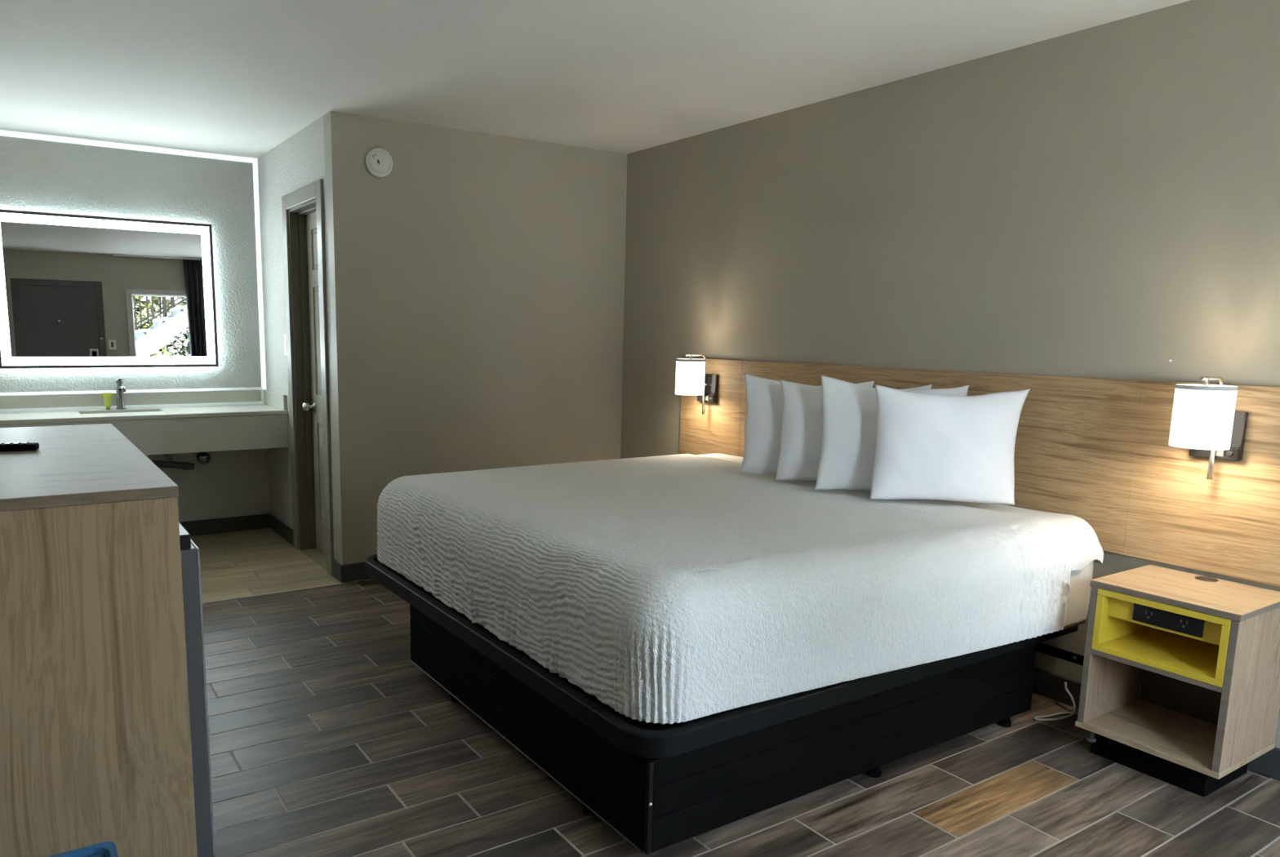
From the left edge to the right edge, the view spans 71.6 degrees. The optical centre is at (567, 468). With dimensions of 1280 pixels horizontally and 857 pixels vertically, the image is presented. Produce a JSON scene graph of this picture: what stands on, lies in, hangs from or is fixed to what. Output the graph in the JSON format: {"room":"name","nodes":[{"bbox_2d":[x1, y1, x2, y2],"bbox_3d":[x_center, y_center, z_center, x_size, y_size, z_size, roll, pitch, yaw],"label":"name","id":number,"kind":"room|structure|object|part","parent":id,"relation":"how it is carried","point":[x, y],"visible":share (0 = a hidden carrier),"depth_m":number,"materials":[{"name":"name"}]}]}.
{"room":"hotel room","nodes":[
{"label":"hotel room","id":0,"kind":"room"},
{"bbox_2d":[0,135,270,522],"bbox_3d":[-2.034,-0.768,5.977,3.840,2.520,0.120,-5,10,-32],"label":"wall","id":1,"kind":"structure","parent":0,"point":[37,175],"depth_m":5.58,"materials":[{"name":"paint"}]},
{"bbox_2d":[0,208,218,368],"bbox_3d":[-2.774,-1.061,5.349,1.200,0.896,0.029,-5,10,-32],"label":"mirror","id":2,"kind":"object","parent":1,"relation":"attached to","point":[77,291],"visible":1,"depth_m":5.32,"materials":[{"name":"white mirror"}]},
{"bbox_2d":[0,129,253,163],"bbox_3d":[-2.773,-1.923,5.230,1.763,0.028,0.024,-5,10,-32],"label":"trim","id":3,"kind":"structure","parent":1,"relation":"attached to","point":[4,133],"depth_m":5.29,"materials":[{"name":"white"}]},
{"bbox_2d":[0,390,261,408],"bbox_3d":[-2.793,-0.418,5.465,1.764,0.095,0.019,-5,10,-32],"label":"backsplash","id":4,"kind":"structure","parent":1,"relation":"attached to","point":[14,402],"depth_m":5.50,"materials":[{"name":"stone"}]},
{"bbox_2d":[0,386,288,455],"bbox_3d":[-2.645,-0.276,5.266,1.784,0.345,0.549,-5,10,-32],"label":"countertop","id":5,"kind":"structure","parent":1,"relation":"attached to","point":[176,420],"depth_m":5.32,"materials":[{"name":"stone"}]},
{"bbox_2d":[102,392,111,409],"bbox_3d":[-2.802,-0.408,5.375,0.034,0.102,0.034,3,9,12],"label":"toiletry tube","id":6,"kind":"object","parent":5,"relation":"on","point":[107,396],"visible":1,"depth_m":5.37,"materials":[{"name":"plastic"}]},
{"bbox_2d":[115,377,125,409],"bbox_3d":[-2.716,-0.452,5.366,0.054,0.194,0.163,-5,10,-32],"label":"faucet","id":7,"kind":"object","parent":5,"relation":"on","point":[120,388],"visible":1,"depth_m":5.40,"materials":[{"name":"silver metal"}]},
{"bbox_3d":[-2.731,-0.521,5.386,0.046,0.064,0.082,-5,10,-32],"label":"lever","id":8,"kind":"part","parent":7,"relation":"part of","materials":[{"name":"silver metal"}]},
{"bbox_3d":[-2.705,-0.483,5.354,0.026,0.039,0.140,-6,11,-36],"label":"spout","id":9,"kind":"part","parent":7,"relation":"part of","materials":[{"name":"silver metal"}]},
{"bbox_2d":[151,453,194,470],"bbox_3d":[-2.592,-0.085,5.535,0.427,0.214,0.192,-7,12,-40],"label":"trap","id":10,"kind":"object","parent":5,"relation":"attached to","point":[171,464],"visible":0.5,"depth_m":5.56,"materials":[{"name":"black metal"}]},
{"bbox_2d":[195,452,210,464],"bbox_3d":[-2.374,-0.129,5.745,0.080,0.201,0.078,-5,10,-32],"label":"shutoff valve","id":11,"kind":"object","parent":1,"relation":"attached to","point":[204,458],"visible":0.86,"depth_m":5.73,"materials":[{"name":"silver metal"}]},
{"bbox_2d":[179,513,270,536],"bbox_3d":[-2.798,0.423,5.604,1.785,0.100,0.013,-5,10,-32],"label":"baseboard","id":12,"kind":"structure","parent":1,"relation":"attached to","point":[206,526],"depth_m":5.92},
{"bbox_2d":[253,158,266,389],"bbox_3d":[-2.030,-1.265,5.813,0.026,1.487,0.022,-5,10,-32],"label":"trim","id":13,"kind":"structure","parent":1,"relation":"attached to","point":[255,162],"depth_m":5.81,"materials":[{"name":"white"}]},
{"bbox_2d":[257,115,335,559],"bbox_3d":[-1.591,-0.665,5.348,0.140,2.520,1.430,-5,10,-32],"label":"wall","id":14,"kind":"structure","parent":0,"point":[298,162],"depth_m":5.50,"materials":[{"name":"paint"}]},
{"bbox_2d":[269,513,293,546],"bbox_3d":[-1.881,0.403,5.809,0.013,0.100,0.618,-5,10,-32],"label":"baseboard","id":15,"kind":"structure","parent":14,"relation":"attached to","point":[276,525],"depth_m":5.79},
{"bbox_2d":[284,333,287,355],"bbox_3d":[-1.721,-0.754,5.402,0.010,0.133,0.113,-5,10,-32],"label":"light switch","id":16,"kind":"object","parent":14,"relation":"attached to","point":[285,335],"visible":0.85,"depth_m":5.41,"materials":[{"name":"white plastic"}]},
{"bbox_2d":[281,178,333,575],"bbox_3d":[-1.440,-0.510,5.111,0.156,2.130,0.764,-5,10,-32],"label":"door","id":17,"kind":"structure","parent":14,"relation":"in","point":[305,246],"depth_m":5.27,"materials":[{"name":"grey paint"}]},
{"bbox_3d":[-1.563,-0.371,5.318,0.073,0.062,0.062,-5,10,-32],"label":"knob","id":18,"kind":"part","parent":17,"relation":"part of","materials":[{"name":"silver metal"}]},
{"bbox_2d":[331,558,342,582],"bbox_3d":[-1.267,0.561,4.848,0.013,0.100,0.153,-5,10,-32],"label":"baseboard","id":19,"kind":"structure","parent":14,"relation":"attached to","point":[335,566],"depth_m":4.84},
{"bbox_2d":[323,111,627,583],"bbox_3d":[-0.456,-0.617,5.141,1.835,2.520,0.140,-5,10,-32],"label":"wall","id":20,"kind":"structure","parent":0,"point":[476,285],"depth_m":4.95,"materials":[{"name":"beige paint"}]},
{"bbox_2d":[340,561,372,582],"bbox_3d":[-0.452,0.508,5.260,1.835,0.100,0.013,-5,10,-32],"label":"baseboard","id":21,"kind":"structure","parent":20,"relation":"attached to","point":[351,572],"depth_m":4.81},
{"bbox_2d":[364,147,393,177],"bbox_3d":[-0.973,-1.583,4.566,0.146,0.146,0.044,-5,10,-32],"label":"smoke detector","id":22,"kind":"object","parent":20,"relation":"attached to","point":[378,161],"visible":1,"depth_m":4.55,"materials":[{"name":"white plastic"}]},
{"bbox_2d":[0,0,1190,158],"bbox_3d":[-0.132,-1.580,2.825,3.840,0.100,7.190,-5,10,-32],"label":"ceiling","id":23,"kind":"structure","parent":0,"point":[233,77],"depth_m":3.54,"materials":[{"name":"paint"}]},
{"bbox_2d":[190,528,1279,856],"bbox_3d":[-0.174,0.921,3.207,3.620,0.080,6.950,-5,10,-32],"label":"floor","id":24,"kind":"structure","parent":0,"point":[326,740],"depth_m":2.71,"materials":[{"name":"brown wood"}]},
{"bbox_2d":[48,841,118,856],"bbox_3d":[-0.987,0.951,1.653,0.290,0.312,0.286,-5,10,-32],"label":"waste bin","id":25,"kind":"object","parent":24,"relation":"on","point":[106,849],"visible":1,"depth_m":1.79,"materials":[{"name":"blue plastic"}]},
{"bbox_2d":[0,423,197,856],"bbox_3d":[-1.591,0.446,2.644,0.654,0.991,1.554,-5,10,-32],"label":"dresser","id":26,"kind":"object","parent":24,"relation":"on","point":[95,748],"visible":1,"depth_m":2.05,"materials":[{"name":"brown wood"}]},
{"bbox_2d":[0,441,39,451],"bbox_3d":[-1.680,-0.063,2.603,0.205,0.023,0.048,-2,9,-20],"label":"remote control","id":27,"kind":"object","parent":26,"relation":"on","point":[26,446],"visible":1,"depth_m":2.60,"materials":[{"name":"black plastic"}]},
{"bbox_2d":[178,522,215,856],"bbox_3d":[-1.273,0.565,2.281,0.551,0.853,0.510,-5,10,-32],"label":"mini fridge","id":28,"kind":"object","parent":24,"relation":"on","point":[189,551],"visible":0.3,"depth_m":2.20,"materials":[{"name":"black plastic"}]},
{"bbox_3d":[-1.043,0.564,2.428,0.006,0.817,0.510,-5,10,-32],"label":"door trim","id":29,"kind":"part","parent":28,"relation":"part of","materials":[{"name":"grey metal"}]},
{"bbox_2d":[364,554,1084,854],"bbox_3d":[0.485,0.647,3.597,2.003,0.360,2.156,-5,10,-32],"label":"platform bed","id":30,"kind":"object","parent":24,"relation":"on","point":[706,774],"visible":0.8,"depth_m":2.58,"materials":[{"name":"black fabric"}]},
{"bbox_3d":[-0.211,0.751,2.883,0.016,0.249,1.548,-5,10,-32],"label":"foot panel","id":31,"kind":"part","parent":30,"relation":"part of","materials":[{"name":"black fabric"}]},
{"bbox_3d":[0.929,0.797,2.684,1.699,0.249,0.016,-5,10,-32],"label":"panel","id":32,"kind":"part","parent":30,"relation":"part of","materials":[{"name":"black fabric"}]},
{"bbox_2d":[643,560,1093,721],"bbox_3d":[0.522,0.291,3.520,1.924,0.364,2.119,-5,10,-32],"label":"mattress","id":33,"kind":"object","parent":30,"relation":"on","point":[1077,603],"visible":0.05,"depth_m":3.09,"materials":[{"name":"white fabric"}]},
{"bbox_2d":[377,453,1072,724],"bbox_3d":[0.409,0.290,3.447,1.727,0.378,2.161,-5,10,-32],"label":"coverlet","id":34,"kind":"object","parent":33,"relation":"on","point":[681,588],"visible":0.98,"depth_m":2.73,"materials":[{"name":"white fabric"}]},
{"bbox_2d":[739,372,874,474],"bbox_3d":[1.035,-0.185,3.841,0.548,0.446,0.142,3,9,11],"label":"pillow","id":35,"kind":"object","parent":34,"relation":"on","point":[764,397],"visible":0.31,"depth_m":3.85,"materials":[{"name":"white fabric"}]},
{"bbox_2d":[774,379,932,481],"bbox_3d":[1.173,-0.145,3.653,0.598,0.427,0.145,4,9,19],"label":"pillow","id":36,"kind":"object","parent":34,"relation":"on","point":[801,443],"visible":0.34,"depth_m":3.68,"materials":[{"name":"white fabric"}]},
{"bbox_2d":[814,374,968,490],"bbox_3d":[1.269,-0.131,3.470,0.558,0.459,0.124,2,9,8],"label":"pillow","id":37,"kind":"object","parent":34,"relation":"on","point":[849,410],"visible":0.45,"depth_m":3.47,"materials":[{"name":"white fabric"}]},
{"bbox_2d":[869,383,1030,505],"bbox_3d":[1.419,-0.090,3.292,0.552,0.436,0.151,2,9,10],"label":"pillow","id":38,"kind":"object","parent":34,"relation":"on","point":[929,446],"visible":1,"depth_m":3.25,"materials":[{"name":"white fabric"}]},
{"bbox_2d":[696,453,1103,570],"bbox_3d":[1.147,0.134,3.892,0.451,0.163,2.158,-5,10,-32],"label":"sheet","id":39,"kind":"object","parent":33,"relation":"on","point":[1083,540],"visible":0.19,"depth_m":3.11,"materials":[{"name":"white fabric"}]},
{"bbox_2d":[1034,682,1078,720],"bbox_3d":[1.821,0.864,3.176,0.236,0.092,0.191,-5,10,-32],"label":"power cord","id":40,"kind":"object","parent":24,"relation":"on","point":[1071,713],"visible":0.83,"depth_m":3.21,"materials":[{"name":"white plastic"}]},
{"bbox_2d":[1075,564,1279,797],"bbox_3d":[1.948,0.666,2.810,0.386,0.600,0.414,-5,10,-32],"label":"nightstand","id":41,"kind":"object","parent":24,"relation":"on","point":[1180,683],"visible":1,"depth_m":2.75,"materials":[{"name":"brown wood"}]},
{"bbox_3d":[1.847,0.594,2.965,0.383,0.458,0.020,-5,10,-32],"label":"panel","id":42,"kind":"part","parent":41,"relation":"part of","materials":[{"name":"brown wood"}]},
{"bbox_2d":[1091,648,1222,693],"bbox_3d":[1.945,0.603,2.798,0.371,0.016,0.367,-5,10,-32],"label":"shelf","id":43,"kind":"object","parent":41,"relation":"attached to","point":[1167,671],"depth_m":2.68,"materials":[{"name":"brown wood"}]},
{"bbox_3d":[1.820,0.458,2.680,0.012,0.061,0.194,-5,10,-32],"label":"power panel","id":44,"kind":"part","parent":41,"relation":"part of","materials":[{"name":"black plastic"}]},
{"bbox_3d":[1.945,0.856,2.840,0.385,0.018,0.413,-5,10,-32],"label":"panel","id":45,"kind":"part","parent":41,"relation":"part of","materials":[{"name":"brown wood"}]},
{"bbox_3d":[2.106,0.607,2.901,0.010,0.458,0.367,-5,10,-32],"label":"panel","id":46,"kind":"part","parent":41,"relation":"part of","materials":[{"name":"wood"}]},
{"bbox_3d":[2.053,0.647,2.642,0.383,0.458,0.020,-5,10,-32],"label":"panel","id":47,"kind":"part","parent":41,"relation":"part of","materials":[{"name":"brown wood"}]},
{"bbox_2d":[620,0,1279,748],"bbox_3d":[1.456,-0.408,3.959,0.120,2.520,7.070,-5,10,-32],"label":"wall","id":48,"kind":"structure","parent":0,"point":[1102,201],"depth_m":3.42,"materials":[{"name":"beige paint"}]},
{"bbox_2d":[679,357,1279,586],"bbox_3d":[1.488,-0.121,3.809,0.024,0.611,3.106,-5,10,-32],"label":"headboard","id":49,"kind":"object","parent":48,"relation":"attached to","point":[1098,451],"visible":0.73,"depth_m":3.09,"materials":[{"name":"brown wood"}]},
{"bbox_2d":[675,353,718,413],"bbox_3d":[0.690,-0.457,4.803,0.227,0.330,0.158,-5,10,-32],"label":"wall lamp","id":50,"kind":"object","parent":49,"relation":"attached to","point":[691,379],"visible":1,"depth_m":4.73,"materials":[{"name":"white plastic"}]},
{"bbox_3d":[0.662,-0.495,4.779,0.156,0.191,0.156,-5,10,-32],"label":"lamp shade","id":51,"kind":"part","parent":50,"relation":"part of","materials":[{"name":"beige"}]},
{"bbox_3d":[0.663,-0.584,4.765,0.158,0.012,0.158,-5,10,-32],"label":"shade trim","id":52,"kind":"part","parent":50,"relation":"part of","materials":[{"name":"silver metal"}]},
{"bbox_3d":[0.700,-0.458,4.810,0.166,0.330,0.017,-5,10,-32],"label":"arm","id":53,"kind":"part","parent":50,"relation":"part of","materials":[{"name":"silver metal"}]},
{"bbox_3d":[0.770,-0.442,4.860,0.034,0.153,0.138,-5,10,-32],"label":"plate","id":54,"kind":"part","parent":50,"relation":"part of","materials":[{"name":"black plastic"}]},
{"bbox_3d":[0.792,-0.299,4.899,0.024,0.611,0.493,-5,10,-32],"label":"panel","id":55,"kind":"part","parent":49,"relation":"part of","materials":[{"name":"brown wood"}]},
{"bbox_3d":[1.444,-0.132,3.878,0.024,0.611,1.952,-5,10,-32],"label":"panel","id":56,"kind":"part","parent":49,"relation":"part of","materials":[{"name":"brown wood"}]},
{"bbox_3d":[2.141,0.046,2.787,0.024,0.611,0.659,-5,10,-32],"label":"panel","id":57,"kind":"part","parent":49,"relation":"part of","materials":[{"name":"brown wood"}]},
{"bbox_2d":[1168,375,1248,479],"bbox_3d":[1.995,-0.123,2.760,0.227,0.330,0.158,-5,10,-32],"label":"wall lamp","id":58,"kind":"object","parent":49,"relation":"attached to","point":[1205,420],"visible":1,"depth_m":2.69,"materials":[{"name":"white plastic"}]},
{"bbox_3d":[1.966,-0.161,2.736,0.156,0.191,0.156,-5,10,-32],"label":"lamp shade","id":59,"kind":"part","parent":58,"relation":"part of","materials":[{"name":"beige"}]},
{"bbox_3d":[1.968,-0.250,2.722,0.158,0.012,0.158,-5,10,-32],"label":"shade trim","id":60,"kind":"part","parent":58,"relation":"part of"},
{"bbox_2d":[1203,377,1209,386],"bbox_3d":[1.968,-0.242,2.724,0.032,0.074,0.032,-5,10,-32],"label":"bulb socket","id":61,"kind":"object","parent":58,"relation":"attached to","point":[1206,380],"depth_m":2.71,"materials":[{"name":"silver metal"}]},
{"bbox_3d":[2.005,-0.124,2.767,0.166,0.330,0.017,-5,10,-32],"label":"arm","id":62,"kind":"part","parent":58,"relation":"part of","materials":[{"name":"silver metal"}]},
{"bbox_3d":[2.075,-0.108,2.817,0.034,0.153,0.138,-5,10,-32],"label":"plate","id":63,"kind":"part","parent":58,"relation":"part of","materials":[{"name":"black plastic"}]},
{"bbox_2d":[1215,450,1223,457],"bbox_3d":[2.066,-0.051,2.805,0.004,0.025,0.030,-5,10,-32],"label":"outlet","id":64,"kind":"object","parent":58,"relation":"attached to","point":[1218,453],"depth_m":2.80,"materials":[{"name":"white plastic"}]},
{"bbox_2d":[1032,667,1279,781],"bbox_3d":[1.766,0.810,3.500,0.013,0.100,5.400,-5,10,-32],"label":"baseboard","id":65,"kind":"structure","parent":48,"relation":"attached to","point":[1049,685],"depth_m":3.31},
{"bbox_3d":[-0.167,1.000,3.225,3.840,0.079,7.190,-5,10,-32],"label":"floor slab","id":66,"kind":"structure","parent":0,"visible":0},
{"bbox_2d":[202,582,344,604],"bbox_3d":[-1.970,0.724,4.319,1.785,0.082,0.015,-5,10,-32],"label":"threshold","id":67,"kind":"object","parent":66,"relation":"on","point":[338,583],"visible":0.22,"depth_m":4.58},
{"bbox_2d":[301,547,326,569],"bbox_3d":[-1.448,0.581,5.285,0.140,0.081,0.594,-5,10,-32],"label":"threshold","id":68,"kind":"object","parent":66,"relation":"on","point":[317,555],"visible":0.29,"depth_m":5.35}
]}

